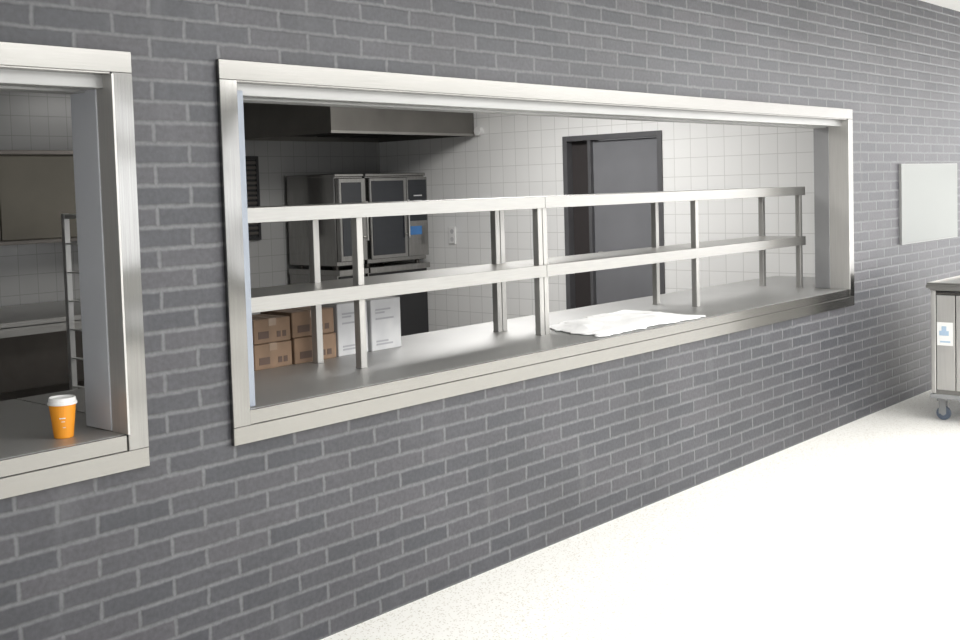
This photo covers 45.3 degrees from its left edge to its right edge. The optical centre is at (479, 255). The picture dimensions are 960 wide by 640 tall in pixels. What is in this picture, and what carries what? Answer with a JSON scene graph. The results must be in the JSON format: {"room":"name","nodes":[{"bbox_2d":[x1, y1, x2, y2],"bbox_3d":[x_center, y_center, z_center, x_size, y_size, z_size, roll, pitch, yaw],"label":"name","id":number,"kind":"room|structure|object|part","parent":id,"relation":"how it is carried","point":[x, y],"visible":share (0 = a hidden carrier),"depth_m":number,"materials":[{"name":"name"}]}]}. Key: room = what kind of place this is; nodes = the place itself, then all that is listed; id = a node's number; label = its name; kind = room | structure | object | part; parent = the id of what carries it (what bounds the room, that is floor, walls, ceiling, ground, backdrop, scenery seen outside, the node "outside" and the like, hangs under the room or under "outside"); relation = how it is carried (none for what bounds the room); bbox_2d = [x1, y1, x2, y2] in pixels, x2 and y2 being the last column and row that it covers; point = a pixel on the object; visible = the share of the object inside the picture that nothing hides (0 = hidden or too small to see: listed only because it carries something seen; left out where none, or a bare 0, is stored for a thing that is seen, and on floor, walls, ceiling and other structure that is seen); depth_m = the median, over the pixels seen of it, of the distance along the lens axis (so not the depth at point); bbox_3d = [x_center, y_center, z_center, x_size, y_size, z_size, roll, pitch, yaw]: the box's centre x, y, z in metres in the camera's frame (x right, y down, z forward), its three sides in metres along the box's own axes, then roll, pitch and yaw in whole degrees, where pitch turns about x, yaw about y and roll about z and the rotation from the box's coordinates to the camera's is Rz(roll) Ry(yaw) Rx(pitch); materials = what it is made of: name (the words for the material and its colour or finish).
{"room":"cafeteria","nodes":[
{"label":"cafeteria","id":0,"kind":"room"},
{"bbox_2d":[0,91,379,314],"bbox_3d":[-5.011,-0.018,7.072,0.200,2.700,12.000,1,4,41],"label":"wall","id":1,"kind":"structure","parent":0,"point":[29,273],"depth_m":8.96,"materials":[{"name":"white tile"}]},
{"bbox_2d":[0,150,76,245],"bbox_3d":[-3.819,-0.388,7.941,0.435,0.675,3.926,1,4,41],"label":"upper cabinet","id":2,"kind":"object","parent":1,"relation":"attached to","point":[37,187],"visible":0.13,"depth_m":8.31,"materials":[{"name":"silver metal"}]},
{"bbox_2d":[245,156,261,240],"bbox_3d":[-2.042,-0.515,10.270,0.030,0.750,0.170,1,4,41],"label":"air vent","id":3,"kind":"object","parent":1,"relation":"in","point":[252,163],"visible":0.59,"depth_m":10.28,"materials":[{"name":"black plastic"}]},
{"bbox_2d":[0,0,959,639],"bbox_3d":[1.523,-0.267,6.643,0.220,2.870,20.000,1,4,41],"label":"wall","id":4,"kind":"structure","parent":0,"point":[319,533],"depth_m":4.53,"materials":[{"name":"brick"}]},
{"bbox_2d":[0,41,149,499],"bbox_3d":[-2.761,0.168,1.754,0.237,1.275,4.950,1,4,41],"label":"window","id":5,"kind":"structure","parent":4,"relation":"in","point":[98,82],"depth_m":3.50,"materials":[{"name":"metal"}]},
{"bbox_3d":[-2.708,-0.431,1.658,0.048,0.071,4.950,1,4,41],"label":"trim","id":6,"kind":"part","parent":5,"relation":"part of","materials":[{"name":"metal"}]},
{"bbox_3d":[-2.663,0.752,1.717,0.018,0.109,4.950,1,4,41],"label":"sill trim","id":7,"kind":"part","parent":5,"relation":"part of","materials":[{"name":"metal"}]},
{"bbox_3d":[-1.072,0.020,3.512,0.018,1.150,0.070,1,4,41],"label":"trim","id":8,"kind":"part","parent":5,"relation":"part of","materials":[{"name":"metal"}]},
{"bbox_2d":[215,59,853,445],"bbox_3d":[0.711,-0.162,5.705,0.237,1.275,4.950,1,4,41],"label":"window","id":9,"kind":"structure","parent":4,"relation":"in","point":[238,82],"depth_m":4.72,"materials":[{"name":"metal"}]},
{"bbox_3d":[-0.815,-0.005,3.804,0.018,1.150,0.070,1,4,41],"label":"trim","id":10,"kind":"part","parent":9,"relation":"part of","materials":[{"name":"metal"}]},
{"bbox_3d":[0.764,-0.761,5.608,0.048,0.071,4.950,1,4,41],"label":"trim","id":11,"kind":"part","parent":9,"relation":"part of","materials":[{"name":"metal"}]},
{"bbox_3d":[0.810,0.422,5.667,0.018,0.109,4.950,1,4,41],"label":"sill trim","id":12,"kind":"part","parent":9,"relation":"part of","materials":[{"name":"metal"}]},
{"bbox_3d":[2.401,-0.310,7.462,0.018,1.150,0.070,1,4,41],"label":"trim","id":13,"kind":"part","parent":9,"relation":"part of","materials":[{"name":"metal"}]},
{"bbox_2d":[899,163,957,244],"bbox_3d":[3.332,-0.399,8.521,0.018,0.570,1.125,1,4,41],"label":"wall panel","id":14,"kind":"object","parent":4,"relation":"attached to","point":[927,192],"visible":1,"depth_m":8.46,"materials":[{"name":"plastic"}]},
{"bbox_2d":[379,113,814,331],"bbox_3d":[0.880,-0.358,10.003,5.180,2.700,0.200,1,4,41],"label":"wall","id":15,"kind":"structure","parent":0,"point":[514,155],"depth_m":10.02,"materials":[{"name":"white tile"}]},
{"bbox_2d":[449,227,455,243],"bbox_3d":[-0.261,-0.196,10.875,0.080,0.160,0.016,1,4,41],"label":"power socket","id":16,"kind":"object","parent":15,"relation":"attached to","point":[452,230],"visible":1,"depth_m":10.86,"materials":[{"name":"white plastic"}]},
{"bbox_2d":[562,130,664,309],"bbox_3d":[1.156,-0.014,9.719,1.000,2.030,0.144,1,4,41],"label":"door","id":17,"kind":"structure","parent":15,"relation":"in","point":[624,164],"depth_m":9.71,"materials":[{"name":"metal"}]},
{"bbox_3d":[0.913,0.001,9.970,0.215,1.985,0.030,1,4,41],"label":"panel","id":18,"kind":"part","parent":17,"relation":"part of","materials":[{"name":"grey metal"}]},
{"bbox_2d":[321,389,959,639],"bbox_3d":[4.948,1.289,3.762,9.220,0.100,20.000,1,4,41],"label":"floor","id":19,"kind":"structure","parent":0,"point":[850,531],"depth_m":4.80,"materials":[{"name":"stone"}]},
{"bbox_2d":[926,275,959,419],"bbox_3d":[3.574,0.592,7.719,0.688,0.912,1.352,1,4,41],"label":"trolley","id":20,"kind":"object","parent":19,"relation":"on","point":[945,293],"visible":1,"depth_m":7.41,"materials":[{"name":"metal"}]},
{"bbox_3d":[3.002,0.560,7.410,0.115,0.615,0.005,1,4,41],"label":"panel","id":21,"kind":"part","parent":20,"relation":"part of","materials":[{"name":"metal"}]},
{"bbox_3d":[3.215,0.565,7.223,0.435,0.615,0.005,1,4,41],"label":"panel","id":22,"kind":"part","parent":20,"relation":"part of","materials":[{"name":"metal"}]},
{"bbox_2d":[920,0,959,11],"bbox_3d":[4.863,-1.675,3.590,9.220,0.100,20.000,1,4,41],"label":"ceiling","id":23,"kind":"structure","parent":0,"point":[950,4],"depth_m":8.51,"materials":[{"name":"white paint"}]},
{"bbox_3d":[-3.114,-1.380,5.424,5.180,0.100,12.200,1,4,41],"label":"ceiling","id":24,"kind":"structure","parent":0,"visible":0},
{"bbox_2d":[243,102,483,142],"bbox_3d":[-1.074,-1.360,10.320,1.370,0.604,1.774,1,4,41],"label":"extractor hood","id":25,"kind":"object","parent":24,"relation":"hanging from","point":[262,121],"visible":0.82,"depth_m":9.85,"materials":[{"name":"metal"}]},
{"bbox_3d":[-3.033,1.414,5.586,5.180,0.100,12.200,1,4,41],"label":"floor","id":26,"kind":"structure","parent":0,"visible":0},
{"bbox_2d":[0,299,84,400],"bbox_3d":[-3.550,0.843,7.660,1.150,0.830,3.500,1,4,41],"label":"work table","id":27,"kind":"object","parent":26,"relation":"on","point":[33,337],"visible":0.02,"depth_m":8.42,"materials":[{"name":"metal"}]},
{"bbox_3d":[-3.840,0.798,7.912,0.020,0.668,3.400,1,4,41],"label":"panel","id":28,"kind":"part","parent":27,"relation":"part of","materials":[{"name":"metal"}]},
{"bbox_2d":[0,380,84,400],"bbox_3d":[-3.506,1.046,7.639,0.850,0.025,3.460,1,4,41],"label":"shelf","id":29,"kind":"object","parent":27,"relation":"attached to","point":[46,387],"depth_m":8.41,"materials":[{"name":"metal"}]},
{"bbox_2d":[0,399,124,459],"bbox_3d":[-2.978,1.125,2.078,0.920,0.880,4.950,1,4,41],"label":"countertop","id":30,"kind":"structure","parent":26,"relation":"on","point":[25,427],"depth_m":3.60,"materials":[{"name":"metal"}]},
{"bbox_2d":[47,395,76,438],"bbox_3d":[-1.270,0.490,3.501,0.087,0.124,0.087,1,4,41],"label":"paper cup","id":31,"kind":"object","parent":30,"relation":"on","point":[62,408],"visible":1,"depth_m":3.47,"materials":[{"name":"orange paper"}]},
{"bbox_3d":[-1.271,0.439,3.498,0.087,0.022,0.087,1,4,41],"label":"lid","id":32,"kind":"part","parent":31,"relation":"part of","materials":[{"name":"white plastic"}]},
{"bbox_2d":[61,214,84,389],"bbox_3d":[-1.907,0.526,6.263,0.560,1.530,0.466,1,4,41],"label":"trolley","id":33,"kind":"object","parent":26,"relation":"on","point":[66,245],"visible":0.06,"depth_m":6.22,"materials":[{"name":"metal"}]},
{"bbox_2d":[289,266,368,283],"bbox_3d":[-1.368,0.571,10.496,0.700,0.918,0.350,1,4,41],"label":"stand","id":34,"kind":"object","parent":26,"relation":"on","point":[297,275],"visible":0.22,"depth_m":10.37,"materials":[{"name":"metal"}]},
{"bbox_2d":[286,173,368,269],"bbox_3d":[-1.367,-0.312,10.421,0.751,0.850,0.348,1,4,41],"label":"oven","id":35,"kind":"object","parent":34,"relation":"on","point":[335,239],"visible":0.77,"depth_m":10.24,"materials":[{"name":"metal"}]},
{"bbox_3d":[-1.142,-0.323,10.222,0.048,0.740,0.320,1,4,41],"label":"door","id":36,"kind":"part","parent":35,"relation":"part of","materials":[{"name":"metal"}]},
{"bbox_3d":[-1.017,-0.315,10.289,0.051,0.350,0.022,1,4,41],"label":"handle","id":37,"kind":"part","parent":35,"relation":"part of","materials":[{"name":"metal"}]},
{"bbox_2d":[341,261,429,335],"bbox_3d":[-0.983,0.534,10.934,0.700,0.918,0.780,1,4,41],"label":"stand","id":38,"kind":"object","parent":26,"relation":"on","point":[413,306],"visible":0.23,"depth_m":10.83,"materials":[{"name":"metal"}]},
{"bbox_2d":[362,173,428,266],"bbox_3d":[-0.982,-0.349,10.860,0.751,0.850,0.778,1,4,41],"label":"oven","id":39,"kind":"object","parent":38,"relation":"on","point":[403,237],"visible":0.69,"depth_m":10.61,"materials":[{"name":"metal"}]},
{"bbox_3d":[-0.849,-0.350,10.556,0.048,0.740,0.470,1,4,41],"label":"door","id":40,"kind":"part","parent":39,"relation":"part of","materials":[{"name":"metal"}]},
{"bbox_3d":[-0.671,-0.348,10.684,0.051,0.350,0.022,1,4,41],"label":"handle","id":41,"kind":"part","parent":39,"relation":"part of","materials":[{"name":"metal"}]},
{"bbox_3d":[-0.601,-0.374,10.843,0.045,0.740,0.270,1,4,41],"label":"control panel","id":42,"kind":"part","parent":39,"relation":"part of","materials":[{"name":"metal"}]},
{"bbox_3d":[-0.588,-0.526,10.819,0.006,0.385,0.240,1,4,41],"label":"panel glass","id":43,"kind":"part","parent":39,"relation":"part of","materials":[{"name":"black glass"}]},
{"bbox_2d":[17,276,846,412],"bbox_3d":[0.623,0.783,6.175,0.920,0.880,5.960,1,4,41],"label":"countertop","id":44,"kind":"structure","parent":26,"relation":"on","point":[446,349],"depth_m":5.30,"materials":[{"name":"metal"}]},
{"bbox_2d":[253,340,291,370],"bbox_3d":[-0.929,0.411,4.842,0.192,0.106,0.197,1,4,41],"label":"cardboard box","id":45,"kind":"object","parent":44,"relation":"on","point":[273,354],"visible":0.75,"depth_m":4.78,"materials":[{"name":"brown cardboard"}]},
{"bbox_2d":[252,314,289,344],"bbox_3d":[-0.932,0.306,4.837,0.186,0.102,0.193,1,4,41],"label":"cardboard box","id":46,"kind":"object","parent":45,"relation":"on","point":[266,328],"visible":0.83,"depth_m":4.78,"materials":[{"name":"brown cardboard"}]},
{"bbox_2d":[290,332,335,363],"bbox_3d":[-0.789,0.395,5.019,0.226,0.111,0.235,1,4,41],"label":"cardboard box","id":47,"kind":"object","parent":44,"relation":"on","point":[301,347],"visible":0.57,"depth_m":4.91,"materials":[{"name":"brown cardboard"}]},
{"bbox_2d":[260,306,333,337],"bbox_3d":[-0.795,0.284,5.010,0.216,0.109,0.233,1,4,41],"label":"cardboard box","id":48,"kind":"object","parent":47,"relation":"on","point":[300,317],"visible":0.58,"depth_m":4.92,"materials":[{"name":"brown cardboard"}]},
{"bbox_2d":[322,301,367,356],"bbox_3d":[-0.647,0.320,5.184,0.221,0.232,0.181,1,4,41],"label":"cardboard box","id":49,"kind":"object","parent":44,"relation":"on","point":[343,312],"visible":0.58,"depth_m":5.08,"materials":[{"name":"white cardboard"}]},
{"bbox_2d":[365,296,400,350],"bbox_3d":[-0.514,0.308,5.328,0.231,0.232,0.189,1,4,41],"label":"cardboard box","id":50,"kind":"object","parent":44,"relation":"on","point":[383,313],"visible":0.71,"depth_m":5.24,"materials":[{"name":"white cardboard"}]},
{"bbox_2d":[247,197,546,368],"bbox_3d":[-0.453,0.107,4.946,0.344,0.673,1.965,1,4,41],"label":"shelf","id":51,"kind":"object","parent":44,"relation":"on","point":[358,288],"visible":0.59,"depth_m":4.86,"materials":[{"name":"metal"}]},
{"bbox_3d":[-0.697,0.121,4.872,0.038,0.669,0.034,1,4,41],"label":"post","id":52,"kind":"part","parent":51,"relation":"part of","materials":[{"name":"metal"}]},
{"bbox_3d":[-0.494,0.125,4.694,0.038,0.669,0.034,1,4,41],"label":"post","id":53,"kind":"part","parent":51,"relation":"part of","materials":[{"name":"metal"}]},
{"bbox_3d":[0.081,0.047,5.758,0.038,0.669,0.034,1,4,41],"label":"post","id":54,"kind":"part","parent":51,"relation":"part of","materials":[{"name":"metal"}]},
{"bbox_3d":[0.284,0.051,5.580,0.038,0.669,0.034,1,4,41],"label":"post","id":55,"kind":"part","parent":51,"relation":"part of","materials":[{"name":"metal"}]},
{"bbox_2d":[550,310,705,336],"bbox_3d":[0.696,0.335,5.990,0.575,0.025,1.017,1,4,41],"label":"cloth","id":56,"kind":"object","parent":44,"relation":"on","point":[600,325],"visible":0.99,"depth_m":5.88,"materials":[{"name":"white fabric"}]},
{"bbox_2d":[497,187,805,334],"bbox_3d":[1.119,-0.042,6.734,0.344,0.673,2.806,1,4,41],"label":"shelf","id":57,"kind":"object","parent":44,"relation":"on","point":[654,255],"visible":0.85,"depth_m":6.63,"materials":[{"name":"metal"}]},
{"bbox_3d":[0.106,0.044,5.786,0.038,0.669,0.034,1,4,41],"label":"post","id":58,"kind":"part","parent":57,"relation":"part of","materials":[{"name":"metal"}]},
{"bbox_3d":[0.309,0.049,5.608,0.038,0.669,0.034,1,4,41],"label":"post","id":59,"kind":"part","parent":57,"relation":"part of","materials":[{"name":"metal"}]},
{"bbox_3d":[1.046,-0.045,6.855,0.038,0.669,0.034,1,4,41],"label":"post","id":60,"kind":"part","parent":57,"relation":"part of","materials":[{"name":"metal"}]},
{"bbox_3d":[1.248,-0.040,6.677,0.038,0.669,0.034,1,4,41],"label":"post","id":61,"kind":"part","parent":57,"relation":"part of","materials":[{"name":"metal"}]},
{"bbox_3d":[1.927,-0.128,7.858,0.038,0.669,0.034,1,4,41],"label":"post","id":62,"kind":"part","parent":57,"relation":"part of","materials":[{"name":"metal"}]},
{"bbox_3d":[2.130,-0.124,7.680,0.038,0.669,0.034,1,4,41],"label":"post","id":63,"kind":"part","parent":57,"relation":"part of","materials":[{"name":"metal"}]}
]}

